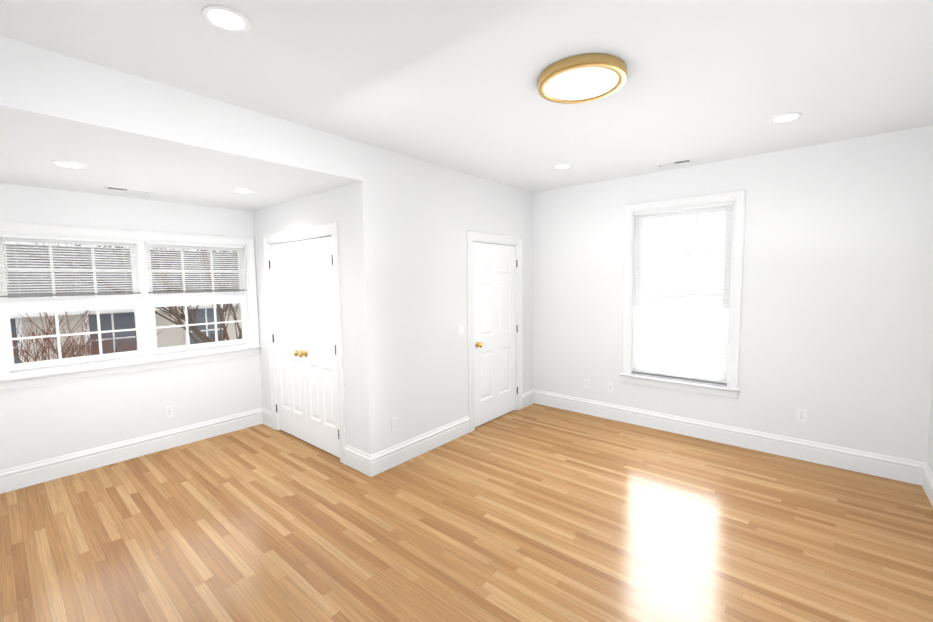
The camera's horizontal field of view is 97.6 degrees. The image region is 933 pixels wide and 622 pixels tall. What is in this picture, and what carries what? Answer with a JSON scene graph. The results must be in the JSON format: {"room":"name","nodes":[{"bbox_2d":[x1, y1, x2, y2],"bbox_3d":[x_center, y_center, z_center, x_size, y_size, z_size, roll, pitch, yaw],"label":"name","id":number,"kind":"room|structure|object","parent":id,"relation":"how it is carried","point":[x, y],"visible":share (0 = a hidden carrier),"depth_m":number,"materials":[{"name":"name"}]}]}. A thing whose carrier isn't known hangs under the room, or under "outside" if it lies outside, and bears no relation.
{"room":"empty bedroom","nodes":[
{"label":"empty bedroom","id":0,"kind":"room"},
{"bbox_2d":[0,183,262,469],"bbox_3d":[-3.220,0.170,3.846,0.150,2.440,2.370,3,6,40],"label":"wall","id":1,"kind":"structure","parent":0,"point":[40,423],"depth_m":3.75,"materials":[{"name":"white paint"}]},
{"bbox_2d":[0,221,261,391],"bbox_3d":[-3.090,-0.095,3.927,0.182,1.332,2.059,3,6,40],"label":"window","id":2,"kind":"structure","parent":1,"relation":"in","point":[144,303],"depth_m":3.85,"materials":[{"name":"white plastic"}]},
{"bbox_2d":[0,234,140,296],"bbox_3d":[-3.384,-0.385,3.530,0.038,0.498,0.888,3,6,40],"label":"blinds","id":3,"kind":"object","parent":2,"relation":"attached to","point":[54,238],"visible":0.94,"depth_m":3.49,"materials":[{"name":"white plastic"}]},
{"bbox_2d":[144,241,245,292],"bbox_3d":[-2.772,-0.447,4.247,0.038,0.498,0.888,3,6,40],"label":"blinds","id":4,"kind":"object","parent":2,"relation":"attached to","point":[170,244],"visible":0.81,"depth_m":4.21,"materials":[{"name":"white plastic"}]},
{"bbox_2d":[0,408,267,493],"bbox_3d":[-3.082,1.293,3.945,0.021,0.182,2.190,3,6,40],"label":"baseboard","id":5,"kind":"structure","parent":1,"relation":"attached to","point":[23,476],"depth_m":3.79,"materials":[{"name":"white paint"}]},
{"bbox_2d":[165,405,173,417],"bbox_3d":[-2.964,1.002,4.075,0.009,0.115,0.070,3,6,40],"label":"outlet","id":6,"kind":"object","parent":1,"relation":"attached to","point":[169,411],"visible":1,"depth_m":4.07,"materials":[{"name":"white plastic"}]},
{"bbox_2d":[0,36,361,210],"bbox_3d":[-2.450,-1.216,3.069,2.220,0.420,2.370,3,6,40],"label":"ceiling","id":7,"kind":"structure","parent":0,"point":[116,128],"depth_m":2.52,"materials":[{"name":"white paint"}]},
{"bbox_2d":[51,160,87,168],"bbox_3d":[-2.641,-0.973,2.720,0.180,0.007,0.180,3,6,40],"label":"recessed light","id":8,"kind":"object","parent":7,"relation":"in","point":[68,164],"visible":1,"depth_m":2.71,"materials":[{"name":"white paint"}]},
{"bbox_2d":[104,186,151,193],"bbox_3d":[-2.872,-1.027,3.472,0.125,0.006,0.300,3,6,40],"label":"ceiling vent","id":9,"kind":"object","parent":7,"relation":"in","point":[127,190],"visible":0.96,"depth_m":3.47,"materials":[{"name":"white metal"}]},
{"bbox_2d":[232,188,254,192],"bbox_3d":[-1.935,-1.044,3.547,0.180,0.007,0.180,3,6,40],"label":"recessed light","id":10,"kind":"object","parent":7,"relation":"in","point":[242,190],"visible":1,"depth_m":3.54,"materials":[{"name":"white paint"}]},
{"bbox_2d":[253,184,359,449],"bbox_3d":[-1.684,-0.024,4.159,2.070,2.740,0.120,3,6,40],"label":"wall","id":11,"kind":"structure","parent":0,"point":[331,205],"depth_m":3.62,"materials":[{"name":"white paint"}]},
{"bbox_2d":[263,221,345,463],"bbox_3d":[-1.620,0.273,4.090,1.430,2.155,0.180,3,6,40],"label":"door","id":12,"kind":"structure","parent":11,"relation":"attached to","point":[303,238],"depth_m":4.02,"materials":[{"name":"white paint"}]},
{"bbox_2d":[351,142,533,454],"bbox_3d":[0.020,-0.068,4.447,0.150,2.740,2.770,3,6,40],"label":"wall","id":13,"kind":"structure","parent":0,"point":[414,219],"depth_m":3.77,"materials":[{"name":"white paint"}]},
{"bbox_2d":[391,416,397,430],"bbox_3d":[-0.636,0.996,3.616,0.009,0.115,0.070,3,6,40],"label":"electrical outlet","id":14,"kind":"object","parent":13,"relation":"attached to","point":[394,423],"visible":1,"depth_m":3.61,"materials":[{"name":"white plastic"}]},
{"bbox_2d":[344,415,469,476],"bbox_3d":[-0.528,1.253,4.032,0.386,0.182,1.298,3,6,40],"label":"baseboard","id":15,"kind":"structure","parent":13,"relation":"attached to","point":[374,464],"depth_m":3.69,"materials":[{"name":"white paint"}]},
{"bbox_2d":[466,230,522,431],"bbox_3d":[0.300,0.197,4.774,0.174,2.155,1.040,3,6,40],"label":"door frame","id":16,"kind":"structure","parent":13,"relation":"attached to","point":[471,236],"depth_m":4.53,"materials":[{"name":"white paint"}]},
{"bbox_2d":[473,242,517,426],"bbox_3d":[0.358,0.249,4.739,0.107,2.030,0.837,3,6,40],"label":"door","id":17,"kind":"structure","parent":13,"relation":"in","point":[494,328],"depth_m":4.72,"materials":[{"name":"white paint"}]},
{"bbox_2d":[459,324,463,335],"bbox_3d":[-0.049,0.198,4.252,0.018,0.115,0.070,3,6,40],"label":"light switch","id":18,"kind":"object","parent":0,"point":[461,329],"depth_m":4.25,"materials":[{"name":"white plastic"}]},
{"bbox_2d":[0,403,932,621],"bbox_3d":[-0.127,1.466,3.144,5.870,0.120,5.140,3,6,40],"label":"floor","id":19,"kind":"structure","parent":0,"point":[534,512],"depth_m":2.63,"materials":[{"name":"brown wood"}]},
{"bbox_2d":[0,0,932,192],"bbox_3d":[0.186,-1.367,2.632,4.950,0.120,5.140,3,6,40],"label":"ceiling","id":20,"kind":"structure","parent":0,"point":[452,84],"depth_m":2.14,"materials":[{"name":"white paint"}]},
{"bbox_2d":[201,5,250,32],"bbox_3d":[-1.004,-1.218,1.710,0.180,0.007,0.180,3,6,40],"label":"recessed light","id":21,"kind":"object","parent":20,"relation":"in","point":[227,19],"visible":1,"depth_m":1.70,"materials":[{"name":"white paint"}]},
{"bbox_2d":[553,164,571,168],"bbox_3d":[0.941,-1.417,4.005,0.180,0.007,0.180,3,6,40],"label":"recessed light","id":22,"kind":"object","parent":20,"relation":"in","point":[561,166],"visible":1,"depth_m":4.00,"materials":[{"name":"white paint"}]},
{"bbox_2d":[538,53,626,103],"bbox_3d":[0.627,-1.258,2.238,0.468,0.050,0.468,3,6,40],"label":"flush-mount light","id":23,"kind":"object","parent":20,"relation":"attached to","point":[582,78],"visible":1,"depth_m":2.17,"materials":[{"name":"gold metal"}]},
{"bbox_2d":[656,158,692,167],"bbox_3d":[2.003,-1.427,3.948,0.300,0.006,0.125,3,6,40],"label":"ceiling vent","id":24,"kind":"object","parent":20,"relation":"in","point":[674,163],"visible":1,"depth_m":3.94,"materials":[{"name":"white metal"}]},
{"bbox_2d":[770,112,802,122],"bbox_3d":[2.230,-1.347,2.852,0.180,0.007,0.180,3,6,40],"label":"recessed light","id":25,"kind":"object","parent":20,"relation":"in","point":[787,117],"visible":0.98,"depth_m":2.84,"materials":[{"name":"white paint"}]},
{"bbox_2d":[534,125,932,462],"bbox_3d":[1.821,-0.105,4.633,4.950,2.740,0.150,3,6,40],"label":"wall","id":26,"kind":"structure","parent":0,"point":[836,336],"depth_m":3.59,"materials":[{"name":"white paint"}]},
{"bbox_2d":[584,378,589,388],"bbox_3d":[1.451,0.875,4.929,0.070,0.115,0.009,3,6,40],"label":"electrical outlet","id":27,"kind":"object","parent":26,"relation":"attached to","point":[586,383],"visible":1,"depth_m":4.92,"materials":[{"name":"white plastic"}]},
{"bbox_2d":[608,382,613,392],"bbox_3d":[1.672,0.886,4.742,0.070,0.115,0.009,3,6,40],"label":"electrical outlet","id":28,"kind":"object","parent":26,"relation":"attached to","point":[610,387],"visible":1,"depth_m":4.74,"materials":[{"name":"white plastic"}]},
{"bbox_2d":[620,189,745,399],"bbox_3d":[2.208,-0.157,4.251,1.134,1.987,0.182,3,6,40],"label":"window","id":29,"kind":"structure","parent":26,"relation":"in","point":[682,376],"depth_m":4.18,"materials":[{"name":"white plastic"}]},
{"bbox_2d":[632,202,733,384],"bbox_3d":[2.194,-0.172,4.235,0.912,1.767,0.038,3,6,40],"label":"window blind","id":30,"kind":"object","parent":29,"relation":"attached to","point":[660,274],"visible":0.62,"depth_m":4.20,"materials":[{"name":"white plastic"}]},
{"bbox_2d":[523,389,924,485],"bbox_3d":[2.128,1.207,4.186,3.500,0.182,0.303,3,6,40],"label":"baseboard","id":31,"kind":"structure","parent":26,"relation":"attached to","point":[892,467],"depth_m":3.89,"materials":[{"name":"white paint"}]},
{"bbox_2d":[796,408,806,421],"bbox_3d":[2.978,0.928,3.631,0.070,0.115,0.009,3,6,40],"label":"electrical outlet","id":32,"kind":"object","parent":26,"relation":"attached to","point":[801,416],"visible":1,"depth_m":3.63,"materials":[{"name":"white plastic"}]},
{"bbox_2d":[926,379,932,472],"bbox_3d":[2.033,0.152,1.187,0.150,2.740,4.840,3,6,40],"label":"wall","id":33,"kind":"structure","parent":0,"point":[929,461],"depth_m":3.09,"materials":[{"name":"white paint"}]},
{"bbox_2d":[922,463,932,506],"bbox_3d":[1.994,1.423,1.350,0.021,0.182,4.810,3,6,40],"label":"baseboard","id":34,"kind":"structure","parent":33,"relation":"attached to","point":[927,479],"depth_m":3.02,"materials":[{"name":"white paint"}]},
{"label":"outside","id":35,"kind":"structure","parent":0,"visible":0},
{"bbox_2d":[640,335,708,368],"bbox_3d":[-26.327,3.410,22.269,56.930,0.200,70.000,3,6,40],"label":"ground","id":36,"kind":"structure","parent":35,"point":[650,366],"depth_m":26.49,"materials":[{"name":"white"}]},
{"bbox_2d":[11,282,136,363],"bbox_3d":[-7.109,1.828,7.256,2.602,4.720,2.509,3,6,40],"label":"tree","id":37,"kind":"object","parent":36,"relation":"on","point":[44,347],"depth_m":7.21,"materials":[{"name":"brown plant"}]},
{"bbox_2d":[50,323,164,356],"bbox_3d":[-7.568,2.097,8.602,2.733,3.994,2.213,3,6,40],"label":"tree","id":38,"kind":"object","parent":36,"relation":"on","point":[93,344],"depth_m":8.34,"materials":[{"name":"brown plant"}]},
{"bbox_2d":[3,245,240,363],"bbox_3d":[-11.122,0.843,13.684,7.820,5.820,17.740,3,6,40],"label":"house","id":39,"kind":"structure","parent":36,"relation":"on","point":[171,336],"depth_m":10.86,"materials":[{"name":"beige"}]},
{"bbox_2d":[8,243,241,343],"bbox_3d":[-5.969,0.679,9.186,4.226,6.691,5.510,3,6,40],"label":"tree","id":40,"kind":"object","parent":36,"relation":"on","point":[195,340],"depth_m":9.06,"materials":[{"name":"brown plant"}]},
{"bbox_2d":[110,250,239,342],"bbox_3d":[-6.278,0.003,10.723,2.883,7.815,4.400,3,6,40],"label":"tree","id":41,"kind":"object","parent":36,"relation":"on","point":[208,339],"depth_m":10.46,"materials":[{"name":"brown plant"}]}
]}

